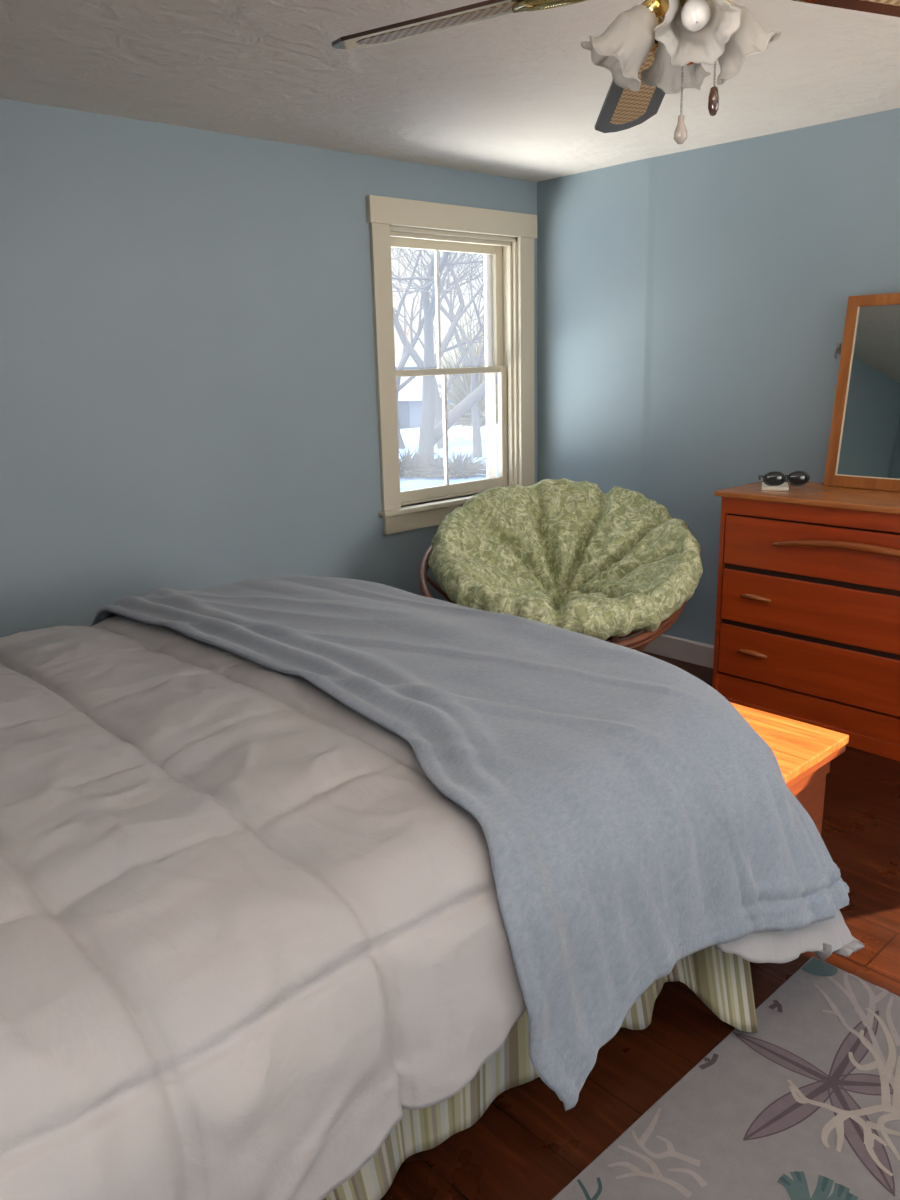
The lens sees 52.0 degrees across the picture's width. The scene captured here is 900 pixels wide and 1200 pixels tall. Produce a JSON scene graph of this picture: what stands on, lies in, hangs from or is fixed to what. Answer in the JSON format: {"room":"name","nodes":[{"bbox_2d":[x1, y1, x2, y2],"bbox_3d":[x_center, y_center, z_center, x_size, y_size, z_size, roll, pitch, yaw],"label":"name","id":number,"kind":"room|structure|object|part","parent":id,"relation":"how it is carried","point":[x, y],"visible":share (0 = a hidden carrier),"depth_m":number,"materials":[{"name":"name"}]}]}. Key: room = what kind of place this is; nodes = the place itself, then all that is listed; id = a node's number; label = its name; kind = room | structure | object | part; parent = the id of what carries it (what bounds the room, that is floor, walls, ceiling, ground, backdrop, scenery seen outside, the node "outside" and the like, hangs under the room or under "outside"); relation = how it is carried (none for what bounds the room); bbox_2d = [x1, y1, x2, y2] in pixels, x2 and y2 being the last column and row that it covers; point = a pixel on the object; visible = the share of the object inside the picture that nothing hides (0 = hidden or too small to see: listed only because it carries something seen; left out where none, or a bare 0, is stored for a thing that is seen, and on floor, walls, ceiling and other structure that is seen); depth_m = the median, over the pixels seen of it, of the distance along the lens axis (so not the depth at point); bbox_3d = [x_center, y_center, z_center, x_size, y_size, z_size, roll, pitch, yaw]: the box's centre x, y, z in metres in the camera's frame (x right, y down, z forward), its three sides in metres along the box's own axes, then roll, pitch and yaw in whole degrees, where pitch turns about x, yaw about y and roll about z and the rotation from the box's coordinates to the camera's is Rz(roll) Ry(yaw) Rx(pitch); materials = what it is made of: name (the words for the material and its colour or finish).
{"room":"bedroom","nodes":[
{"label":"bedroom","id":0,"kind":"room"},
{"bbox_2d":[0,98,536,637],"bbox_3d":[-1.358,-0.536,3.390,5.130,2.300,0.140,-15,20,-41],"label":"wall","id":1,"kind":"structure","parent":0,"point":[188,391],"depth_m":3.52,"materials":[{"name":"blue paint"}]},
{"bbox_2d":[366,195,536,534],"bbox_3d":[0.015,-1.130,4.523,1.079,1.478,0.190,-15,20,-41],"label":"window","id":2,"kind":"structure","parent":1,"relation":"in","point":[508,261],"depth_m":4.54,"materials":[{"name":"beige paint"}]},
{"bbox_3d":[-0.034,-1.423,4.485,0.812,0.630,0.027,-15,20,-41],"label":"sash","id":3,"kind":"part","parent":2,"relation":"part of","materials":[{"name":"beige paint"}]},
{"bbox_3d":[0.040,-1.781,4.307,1.068,0.110,0.030,-15,20,-41],"label":"head casing","id":4,"kind":"part","parent":2,"relation":"part of","materials":[{"name":"beige paint"}]},
{"bbox_3d":[0.002,-0.840,4.615,0.812,0.625,0.030,-15,20,-41],"label":"sash","id":5,"kind":"part","parent":2,"relation":"part of","materials":[{"name":"beige paint"}]},
{"bbox_2d":[0,0,899,181],"bbox_3d":[0.240,-1.313,1.370,5.130,0.150,4.930,-15,20,-41],"label":"ceiling","id":6,"kind":"structure","parent":0,"point":[519,95],"depth_m":2.84,"materials":[{"name":"paint"}]},
{"bbox_2d":[331,0,899,143],"bbox_3d":[0.342,-0.945,1.344,1.122,0.553,1.168,0,15,6],"label":"ceiling fan","id":7,"kind":"object","parent":6,"relation":"hanging from","point":[652,49],"visible":1,"depth_m":1.31,"materials":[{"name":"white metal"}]},
{"bbox_3d":[-0.013,-0.933,1.488,0.420,0.030,0.127,8,17,31],"label":"blade","id":8,"kind":"part","parent":7,"relation":"part of","materials":[{"name":"brown wood"}]},
{"bbox_3d":[0.235,-0.787,1.319,0.102,0.111,0.103,-15,20,-41],"label":"lamp shade","id":9,"kind":"part","parent":7,"relation":"part of","materials":[{"name":"white glass"}]},
{"bbox_3d":[0.356,-0.954,1.704,0.127,0.073,0.468,-1,15,1],"label":"blade","id":10,"kind":"part","parent":7,"relation":"part of","materials":[{"name":"brown wicker"}]},
{"bbox_3d":[0.289,-0.840,1.299,0.054,0.056,0.037,0,15,5],"label":"lamp arm","id":11,"kind":"part","parent":7,"relation":"part of","materials":[{"name":"gold metal"}]},
{"bbox_3d":[0.339,-0.810,1.387,0.094,0.103,0.096,-15,20,-41],"label":"lamp shade","id":12,"kind":"part","parent":7,"relation":"part of","materials":[{"name":"white glass"}]},
{"bbox_3d":[0.327,-0.726,1.299,0.004,0.080,0.004,7,17,28],"label":"pull chain","id":13,"kind":"part","parent":7,"relation":"part of","materials":[{"name":"grey metal"}]},
{"bbox_3d":[0.330,-0.824,1.246,0.042,0.053,0.040,-15,20,-41],"label":"lamp arm","id":14,"kind":"part","parent":7,"relation":"part of","materials":[{"name":"gold metal"}]},
{"bbox_3d":[0.327,-0.785,1.226,0.038,0.059,0.062,1,15,11],"label":"bulb","id":15,"kind":"part","parent":7,"relation":"part of","materials":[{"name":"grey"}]},
{"bbox_3d":[0.325,-0.764,1.208,0.104,0.106,0.099,-15,20,-41],"label":"lamp shade","id":16,"kind":"part","parent":7,"relation":"part of","materials":[{"name":"white glass"}]},
{"bbox_3d":[0.374,-0.754,1.302,0.004,0.051,0.003,-15,20,-41],"label":"pull chain","id":17,"kind":"part","parent":7,"relation":"part of","materials":[{"name":"grey metal"}]},
{"bbox_3d":[0.419,-0.792,1.309,0.096,0.104,0.097,-15,20,-41],"label":"lamp shade","id":18,"kind":"part","parent":7,"relation":"part of","materials":[{"name":"white glass"}]},
{"bbox_3d":[0.717,-0.933,1.413,0.420,0.033,0.127,-7,16,-20],"label":"blade","id":19,"kind":"part","parent":7,"relation":"part of","materials":[{"name":"brown wood"}]},
{"bbox_2d":[380,651,899,1199],"bbox_3d":[0.302,1.041,1.990,5.130,0.120,4.930,-15,20,-41],"label":"floor","id":20,"kind":"structure","parent":0,"point":[525,1145],"depth_m":1.97,"materials":[{"name":"brown wood"}]},
{"bbox_2d":[322,945,757,1199],"bbox_3d":[-0.698,0.502,1.838,2.223,1.050,1.765,-15,20,-41],"label":"bed","id":21,"kind":"object","parent":20,"relation":"on","point":[722,980],"visible":0.16,"depth_m":1.74,"materials":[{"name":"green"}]},
{"bbox_2d":[0,615,864,1199],"bbox_3d":[-0.743,0.565,1.897,2.795,0.694,2.148,-15,20,-41],"label":"comforter","id":22,"kind":"object","parent":21,"relation":"on","point":[245,929],"visible":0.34,"depth_m":1.28,"materials":[{"name":"white fabric"}]},
{"bbox_2d":[90,576,848,1110],"bbox_3d":[-0.146,0.349,2.424,1.133,0.624,2.137,-15,20,-41],"label":"throw blanket","id":23,"kind":"object","parent":22,"relation":"on","point":[634,823],"visible":0.97,"depth_m":1.73,"materials":[{"name":"blue fabric"}]},
{"bbox_2d":[419,478,702,651],"bbox_3d":[0.459,-0.009,3.936,1.163,0.909,1.107,12,20,42],"label":"papasan chair","id":24,"kind":"object","parent":20,"relation":"on","point":[578,557],"visible":0.91,"depth_m":3.92,"materials":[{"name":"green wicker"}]},
{"bbox_2d":[552,957,899,1199],"bbox_3d":[0.609,1.218,1.031,2.180,0.011,1.504,-15,20,-41],"label":"area rug","id":25,"kind":"object","parent":20,"relation":"on","point":[805,1105],"visible":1,"depth_m":1.81,"materials":[{"name":"grey carpet"}]},
{"bbox_2d":[730,702,848,834],"bbox_3d":[0.594,0.525,2.801,0.355,0.450,1.055,-15,20,-41],"label":"wooden bench","id":26,"kind":"object","parent":20,"relation":"on","point":[803,752],"visible":0.18,"depth_m":2.46,"materials":[{"name":"brown wood"}]},
{"bbox_3d":[0.588,0.320,2.747,0.355,0.025,1.055,-15,20,-41],"label":"lid","id":27,"kind":"part","parent":26,"relation":"part of","materials":[{"name":"brown wood"}]},
{"bbox_3d":[0.919,0.470,2.409,0.310,0.060,0.008,-15,20,-41],"label":"rail","id":28,"kind":"part","parent":26,"relation":"part of","materials":[{"name":"brown wood"}]},
{"bbox_2d":[712,480,899,760],"bbox_3d":[1.633,0.067,3.514,0.492,0.920,1.190,-15,20,-41],"label":"dresser","id":29,"kind":"object","parent":20,"relation":"on","point":[807,623],"visible":0.94,"depth_m":3.49,"materials":[{"name":"brown wood"}]},
{"bbox_3d":[1.206,0.211,3.692,0.037,0.027,0.130,-15,20,-41],"label":"handle","id":30,"kind":"part","parent":29,"relation":"part of","materials":[{"name":"brown wood"}]},
{"bbox_3d":[1.200,-0.011,3.634,0.037,0.027,0.130,-15,20,-41],"label":"handle","id":31,"kind":"part","parent":29,"relation":"part of","materials":[{"name":"brown wood"}]},
{"bbox_2d":[762,482,788,490],"bbox_3d":[1.303,-0.456,3.697,0.100,0.014,0.150,3,16,18],"label":"case","id":32,"kind":"object","parent":29,"relation":"on","point":[783,487],"visible":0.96,"depth_m":3.64,"materials":[{"name":"beige"}]},
{"bbox_2d":[758,471,809,485],"bbox_3d":[1.339,-0.496,3.713,0.185,0.059,0.138,0,15,5],"label":"sunglasses","id":33,"kind":"object","parent":32,"relation":"on","point":[797,478],"visible":1,"depth_m":3.65,"materials":[{"name":"black plastic"}]},
{"bbox_3d":[1.493,0.289,3.431,0.015,0.208,1.098,-15,20,-41],"label":"drawer","id":34,"kind":"part","parent":29,"relation":"part of","materials":[{"name":"red wood"}]},
{"bbox_3d":[1.487,0.066,3.372,0.015,0.210,1.098,-15,20,-41],"label":"drawer","id":35,"kind":"part","parent":29,"relation":"part of","materials":[{"name":"red wood"}]},
{"bbox_3d":[1.481,-0.152,3.315,0.015,0.196,1.098,-15,20,-41],"label":"drawer","id":36,"kind":"part","parent":29,"relation":"part of","materials":[{"name":"red wood"}]},
{"bbox_3d":[1.462,-0.177,3.291,0.043,0.057,0.676,-15,20,-41],"label":"handle","id":37,"kind":"part","parent":29,"relation":"part of","materials":[{"name":"brown wood"}]},
{"bbox_2d":[823,293,899,491],"bbox_3d":[1.758,-0.769,3.432,0.113,0.732,0.650,-15,20,-41],"label":"dresser mirror","id":38,"kind":"object","parent":29,"relation":"on","point":[864,441],"visible":1,"depth_m":3.57,"materials":[{"name":"brown wood"}]},
{"bbox_2d":[537,108,899,644],"bbox_3d":[2.138,-0.592,3.255,0.162,2.300,4.790,-15,20,-41],"label":"wall","id":39,"kind":"structure","parent":0,"point":[659,277],"depth_m":4.10,"materials":[{"name":"blue paint"}]},
{"bbox_2d":[618,630,713,668],"bbox_3d":[2.061,0.472,3.533,0.040,0.105,4.650,-15,20,-41],"label":"baseboard","id":40,"kind":"structure","parent":39,"relation":"attached to","point":[698,653],"depth_m":4.48,"materials":[{"name":"beige paint"}]},
{"bbox_2d":[834,343,840,357],"bbox_3d":[1.546,-0.996,3.687,0.032,0.058,0.018,-15,20,-41],"label":"wall hook","id":41,"kind":"object","parent":39,"relation":"attached to","point":[838,345],"visible":1,"depth_m":3.69,"materials":[{"name":"grey metal"}]},
{"label":"outside","id":42,"kind":"structure","parent":0,"visible":0},
{"bbox_2d":[399,425,498,490],"bbox_3d":[-12.913,-24.502,120.205,180.000,9.239,189.400,-15,20,-41],"label":"snowy ground","id":43,"kind":"structure","parent":42,"point":[460,439],"depth_m":23.72,"materials":[{"name":"white snow"}]},
{"bbox_2d":[395,353,423,376],"bbox_3d":[-5.921,-15.094,68.146,8.600,5.900,7.800,-1,15,1],"label":"house","id":44,"kind":"structure","parent":43,"relation":"on","point":[410,364],"depth_m":64.84,"materials":[{"name":"grey"}]},
{"bbox_2d":[399,447,439,477],"bbox_3d":[-0.775,-2.515,16.906,1.730,0.549,1.678,-15,20,-41],"label":"bare shrub","id":45,"kind":"object","parent":43,"relation":"on","point":[408,467],"visible":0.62,"depth_m":16.66,"materials":[{"name":"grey plant"}]},
{"bbox_2d":[391,248,484,457],"bbox_3d":[-0.223,-6.073,20.062,3.903,6.306,5.182,-3,15,-5],"label":"bare tree","id":46,"kind":"object","parent":43,"relation":"on","point":[477,445],"visible":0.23,"depth_m":19.89,"materials":[{"name":"grey plant"}]},
{"bbox_2d":[392,250,484,448],"bbox_3d":[0.268,-7.930,23.662,6.494,8.473,5.042,-10,17,-30],"label":"bare tree","id":47,"kind":"object","parent":43,"relation":"on","point":[438,400],"visible":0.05,"depth_m":24.78,"materials":[{"name":"grey plant"}]},
{"bbox_2d":[391,247,496,448],"bbox_3d":[-0.021,-7.951,26.298,4.799,7.429,7.807,-13,19,-37],"label":"bare tree","id":48,"kind":"object","parent":43,"relation":"on","point":[405,355],"visible":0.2,"depth_m":25.97,"materials":[{"name":"grey plant"}]},
{"bbox_2d":[391,249,497,476],"bbox_3d":[2.462,-6.184,15.658,11.056,8.464,7.740,-2,15,-3],"label":"bare tree","id":49,"kind":"object","parent":43,"relation":"on","point":[429,435],"visible":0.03,"depth_m":16.17,"materials":[{"name":"grey plant"}]},
{"bbox_2d":[398,375,497,428],"bbox_3d":[0.260,-9.101,45.171,11.600,3.700,6.800,-1,15,1],"label":"house","id":50,"kind":"structure","parent":43,"relation":"on","point":[410,396],"depth_m":42.30,"materials":[{"name":"grey"}]},
{"bbox_2d":[416,450,486,478],"bbox_3d":[0.103,-2.417,16.470,1.352,0.531,1.384,-15,20,-41],"label":"bare shrub","id":51,"kind":"object","parent":43,"relation":"on","point":[458,468],"visible":0.77,"depth_m":16.30,"materials":[{"name":"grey plant"}]},
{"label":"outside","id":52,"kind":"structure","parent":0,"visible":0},
{"bbox_2d":[437,308,497,428],"bbox_3d":[0.846,-7.146,28.206,2.959,3.693,3.011,-15,20,-41],"label":"bare tree","id":53,"kind":"object","parent":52,"point":[461,390],"visible":0.23,"depth_m":27.91,"materials":[{"name":"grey plant"}]}
]}

